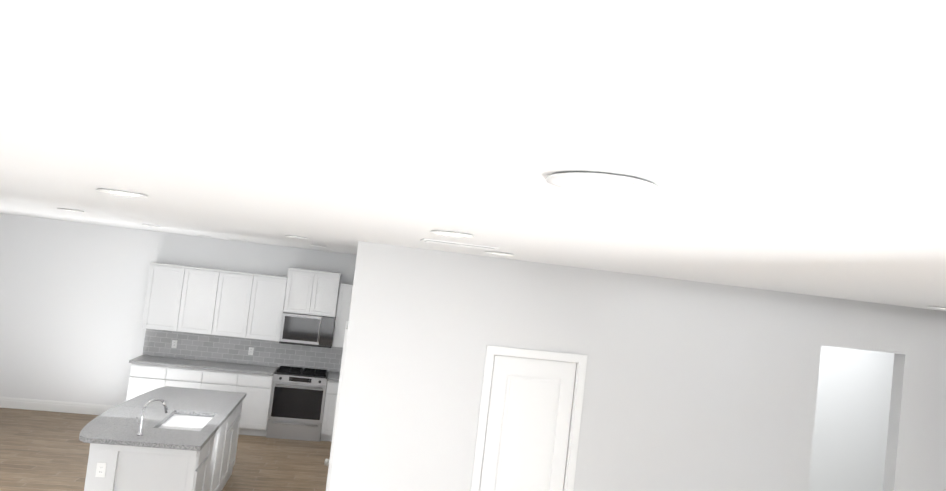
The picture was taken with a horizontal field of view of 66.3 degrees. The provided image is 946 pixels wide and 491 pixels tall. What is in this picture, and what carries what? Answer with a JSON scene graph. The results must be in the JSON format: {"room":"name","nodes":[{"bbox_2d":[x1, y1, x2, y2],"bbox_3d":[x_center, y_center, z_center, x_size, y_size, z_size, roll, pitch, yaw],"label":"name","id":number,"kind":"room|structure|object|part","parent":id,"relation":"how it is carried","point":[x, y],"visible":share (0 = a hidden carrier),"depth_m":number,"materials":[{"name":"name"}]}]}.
{"room":"open-plan living room","nodes":[
{"label":"open-plan living room","id":0,"kind":"room"},
{"bbox_2d":[0,408,331,490],"bbox_3d":[-0.204,2.820,4.395,16.300,0.120,16.200,7,-3,-9],"label":"floor","id":1,"kind":"structure","parent":0,"point":[44,450],"depth_m":8.74,"materials":[{"name":"brown wood"}]},
{"bbox_2d":[126,363,173,400],"bbox_3d":[-4.568,2.106,10.342,0.539,0.880,0.619,7,-3,-9],"label":"base cabinet","id":2,"kind":"object","parent":1,"relation":"on","point":[143,378],"depth_m":10.05,"materials":[{"name":"white paint"}]},
{"bbox_2d":[129,355,277,375],"bbox_3d":[-3.848,1.729,10.466,1.948,0.040,0.629,7,-3,-9],"label":"countertop","id":3,"kind":"structure","parent":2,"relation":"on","point":[207,365],"depth_m":10.32,"materials":[{"name":"stone"}]},
{"bbox_2d":[84,402,241,490],"bbox_3d":[-2.972,2.136,7.189,0.875,0.880,2.455,7,-3,-9],"label":"kitchen island","id":4,"kind":"object","parent":1,"relation":"on","point":[109,468],"depth_m":6.06,"materials":[{"name":"white paint"}]},
{"bbox_2d":[95,462,106,477],"bbox_3d":[-3.057,1.845,5.949,0.072,0.116,0.008,7,-3,-9],"label":"outlet","id":5,"kind":"object","parent":4,"relation":"attached to","point":[100,467],"depth_m":5.95,"materials":[{"name":"white plastic"}]},
{"bbox_2d":[79,386,245,449],"bbox_3d":[-3.011,1.668,7.234,1.078,0.040,2.600,7,-3,-9],"label":"island countertop","id":6,"kind":"structure","parent":4,"relation":"on","point":[116,426],"depth_m":6.68,"materials":[{"name":"grey stone"}]},
{"bbox_2d":[135,394,170,433],"bbox_3d":[-2.791,1.476,6.284,0.223,0.300,0.236,7,-3,-9],"label":"faucet","id":7,"kind":"object","parent":6,"relation":"on","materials":[{"name":"silver metal"}]},
{"bbox_2d":[159,414,214,429],"bbox_3d":[-2.744,1.797,6.899,0.424,0.212,0.824,7,-3,-9],"label":"sink","id":8,"kind":"object","parent":6,"relation":"in","point":[177,421],"depth_m":7.01,"materials":[{"name":"white ceramic"}]},
{"bbox_2d":[170,367,209,388],"bbox_3d":[-4.125,2.160,10.413,0.597,0.880,0.619,7,-3,-9],"label":"base cabinet","id":9,"kind":"object","parent":1,"relation":"on","point":[180,377],"depth_m":10.14,"materials":[{"name":"white paint"}]},
{"bbox_2d":[206,370,241,391],"bbox_3d":[-3.653,2.217,10.489,0.597,0.880,0.619,7,-3,-9],"label":"base cabinet","id":10,"kind":"object","parent":1,"relation":"on","point":[215,380],"depth_m":10.21,"materials":[{"name":"white paint"}]},
{"bbox_2d":[239,373,273,435],"bbox_3d":[-3.210,2.271,10.559,0.538,0.880,0.619,7,-3,-9],"label":"base cabinet","id":11,"kind":"object","parent":1,"relation":"on","point":[255,388],"depth_m":10.28,"materials":[{"name":"white paint"}]},
{"bbox_2d":[266,366,328,441],"bbox_3d":[-2.562,2.311,10.629,0.754,0.955,0.683,7,-3,-9],"label":"range","id":12,"kind":"object","parent":1,"relation":"on","point":[297,403],"visible":1,"depth_m":10.36,"materials":[{"name":"silver metal"}]},
{"bbox_2d":[320,372,339,440],"bbox_3d":[-1.969,2.400,10.739,0.454,0.922,0.657,7,-3,-9],"label":"base cabinet","id":13,"kind":"object","parent":1,"relation":"on","point":[333,377],"depth_m":10.44,"materials":[{"name":"white paint"}]},
{"bbox_3d":[-1.944,1.960,10.768,0.408,0.040,0.633,7,-3,-9],"label":"top of the base cabinet","id":14,"kind":"part","parent":13,"relation":"part of","materials":[{"name":"grey stone"}]},
{"bbox_2d":[0,213,356,405],"bbox_3d":[-4.641,1.180,10.743,7.440,2.740,0.120,7,-3,-9],"label":"wall","id":15,"kind":"structure","parent":0,"point":[72,299],"depth_m":10.53,"materials":[{"name":"white paint"}]},
{"bbox_2d":[0,397,114,414],"bbox_3d":[-6.619,2.239,10.318,3.440,0.150,0.018,7,-3,-9],"label":"baseboard","id":16,"kind":"structure","parent":15,"relation":"attached to","point":[52,406],"depth_m":10.39,"materials":[{"name":"white paint"}]},
{"bbox_2d":[142,262,189,331],"bbox_3d":[-4.435,0.748,10.551,0.538,0.945,0.330,7,-3,-9],"label":"upper cabinet","id":17,"kind":"object","parent":15,"relation":"attached to","point":[165,302],"depth_m":10.40,"materials":[{"name":"white paint"}]},
{"bbox_2d":[182,266,225,334],"bbox_3d":[-3.993,0.802,10.622,0.597,0.945,0.330,7,-3,-9],"label":"upper cabinet","id":18,"kind":"object","parent":15,"relation":"attached to","point":[191,299],"depth_m":10.48,"materials":[{"name":"white paint"}]},
{"bbox_2d":[218,270,257,337],"bbox_3d":[-3.521,0.860,10.697,0.597,0.945,0.330,7,-3,-9],"label":"upper cabinet","id":19,"kind":"object","parent":15,"relation":"attached to","point":[239,289],"depth_m":10.55,"materials":[{"name":"white paint"}]},
{"bbox_2d":[143,329,342,371],"bbox_3d":[-2.978,1.618,10.937,3.775,0.415,0.007,7,-3,-9],"label":"backsplash","id":20,"kind":"structure","parent":15,"relation":"attached to","point":[219,348],"depth_m":10.83,"materials":[{"name":"tile"}]},
{"bbox_2d":[171,340,176,347],"bbox_3d":[-4.412,1.456,10.697,0.072,0.116,0.008,7,-3,-9],"label":"outlet","id":21,"kind":"object","parent":20,"relation":"attached to","point":[174,343],"visible":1,"depth_m":10.70,"materials":[{"name":"white plastic"}]},
{"bbox_2d":[248,347,253,354],"bbox_3d":[-3.333,1.587,10.870,0.072,0.116,0.008,7,-3,-9],"label":"outlet","id":22,"kind":"object","parent":20,"relation":"attached to","point":[251,350],"visible":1,"depth_m":10.87,"materials":[{"name":"white plastic"}]},
{"bbox_2d":[250,274,285,340],"bbox_3d":[-3.079,0.913,10.768,0.538,0.945,0.330,7,-3,-9],"label":"upper cabinet","id":23,"kind":"object","parent":15,"relation":"attached to","point":[268,315],"depth_m":10.62,"materials":[{"name":"white paint"}]},
{"bbox_2d":[282,268,317,314],"bbox_3d":[-2.561,0.685,10.839,0.436,0.658,0.369,7,-3,-9],"label":"upper cabinet","id":24,"kind":"object","parent":15,"relation":"attached to","point":[301,294],"depth_m":10.66,"materials":[{"name":"white paint"}]},
{"bbox_2d":[279,312,335,347],"bbox_3d":[-2.461,1.255,10.800,0.752,0.446,0.441,7,-3,-9],"label":"microwave","id":25,"kind":"object","parent":24,"relation":"attached to","point":[307,330],"visible":1,"depth_m":10.62,"materials":[{"name":"silver metal"}]},
{"bbox_2d":[314,271,341,317],"bbox_3d":[-2.248,0.723,10.889,0.436,0.658,0.369,7,-3,-9],"label":"upper cabinet","id":26,"kind":"object","parent":15,"relation":"attached to","point":[328,282],"depth_m":10.72,"materials":[{"name":"white paint"}]},
{"bbox_2d":[332,283,352,346],"bbox_3d":[-1.779,1.071,10.975,0.584,0.945,0.330,7,-3,-9],"label":"upper cabinet","id":27,"kind":"object","parent":15,"relation":"attached to","point":[344,291],"depth_m":10.79,"materials":[{"name":"white paint"}]},
{"bbox_2d":[328,241,374,490],"bbox_3d":[-1.038,1.355,5.878,0.120,2.740,1.430,7,-3,-9],"label":"wall","id":28,"kind":"structure","parent":0,"point":[351,368],"depth_m":5.18,"materials":[{"name":"white paint"}]},
{"bbox_2d":[326,321,348,490],"bbox_3d":[-1.062,1.675,5.728,0.138,2.087,0.874,7,-3,-9],"label":"door frame","id":29,"kind":"structure","parent":28,"relation":"attached to","point":[346,329],"depth_m":5.31,"materials":[{"name":"white paint"}]},
{"bbox_2d":[0,0,945,310],"bbox_3d":[0.246,-1.130,4.586,16.300,2.360,16.200,7,-3,-9],"label":"ceiling","id":30,"kind":"structure","parent":0,"point":[794,146],"depth_m":0.91,"materials":[{"name":"white paint"}]},
{"bbox_2d":[57,208,83,211],"bbox_3d":[-3.034,-0.267,5.463,0.184,0.010,0.184,7,-3,-9],"label":"recessed light","id":31,"kind":"object","parent":30,"relation":"in","point":[70,209],"visible":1,"depth_m":5.40,"materials":[{"name":"white paint"}]},
{"bbox_2d":[96,189,147,197],"bbox_3d":[-1.371,-0.205,2.834,0.184,0.010,0.184,7,-3,-9],"label":"recessed light","id":32,"kind":"object","parent":30,"relation":"in","point":[122,193],"visible":1,"depth_m":2.79,"materials":[{"name":"white paint"}]},
{"bbox_2d":[285,235,307,238],"bbox_3d":[-1.403,-0.067,5.759,0.184,0.010,0.184,7,-3,-9],"label":"recessed light","id":33,"kind":"object","parent":30,"relation":"in","point":[296,237],"visible":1,"depth_m":5.69,"materials":[{"name":"white paint"}]},
{"bbox_2d":[431,230,473,237],"bbox_3d":[-0.087,-0.049,3.039,0.184,0.010,0.184,7,-3,-9],"label":"recessed light","id":34,"kind":"object","parent":30,"relation":"in","point":[451,233],"visible":1,"depth_m":2.98,"materials":[{"name":"white paint"}]},
{"bbox_2d":[420,238,498,249],"bbox_3d":[-0.075,-0.004,3.886,0.400,0.013,0.210,7,-3,-9],"label":"ceiling vent","id":35,"kind":"object","parent":30,"relation":"in","point":[457,244],"visible":1,"depth_m":3.81,"materials":[{"name":"white metal"}]},
{"bbox_2d":[485,251,513,255],"bbox_3d":[0.163,0.049,4.466,0.184,0.010,0.184,7,-3,-9],"label":"recessed light","id":36,"kind":"object","parent":30,"relation":"in","point":[498,253],"visible":1,"depth_m":4.40,"materials":[{"name":"white paint"}]},
{"bbox_2d":[546,172,657,194],"bbox_3d":[0.213,-0.103,1.204,0.184,0.010,0.184,7,-3,-9],"label":"recessed light","id":37,"kind":"object","parent":30,"relation":"in","point":[601,183],"visible":1,"depth_m":1.20,"materials":[{"name":"white paint"}]},
{"bbox_2d":[927,306,945,308],"bbox_3d":[3.364,0.448,5.191,0.184,0.010,0.184,7,-3,-9],"label":"recessed light","id":38,"kind":"object","parent":30,"relation":"in","point":[936,307],"visible":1,"depth_m":5.16,"materials":[{"name":"white paint"}]},
{"bbox_2d":[345,243,945,490],"bbox_3d":[2.435,1.746,5.771,6.750,2.740,0.120,7,-3,-9],"label":"wall","id":39,"kind":"structure","parent":0,"point":[694,386],"depth_m":5.54,"materials":[{"name":"white paint"}]},
{"bbox_2d":[479,355,575,490],"bbox_3d":[0.361,1.848,5.363,0.632,2.006,0.104,7,-3,-9],"label":"closet door","id":40,"kind":"structure","parent":39,"relation":"in","point":[528,425],"depth_m":5.41,"materials":[{"name":"white paint"}]},
{"bbox_2d":[471,345,587,490],"bbox_3d":[0.356,1.821,5.420,0.774,2.087,0.138,7,-3,-9],"label":"door frame","id":41,"kind":"structure","parent":39,"relation":"attached to","point":[579,360],"depth_m":5.41,"materials":[{"name":"white paint"}]},
{"bbox_2d":[808,345,893,490],"bbox_3d":[4.497,2.175,9.805,5.180,2.740,0.120,7,-3,-9],"label":"wall","id":42,"kind":"structure","parent":0,"point":[851,422],"depth_m":9.82,"materials":[{"name":"white paint"}]}
]}

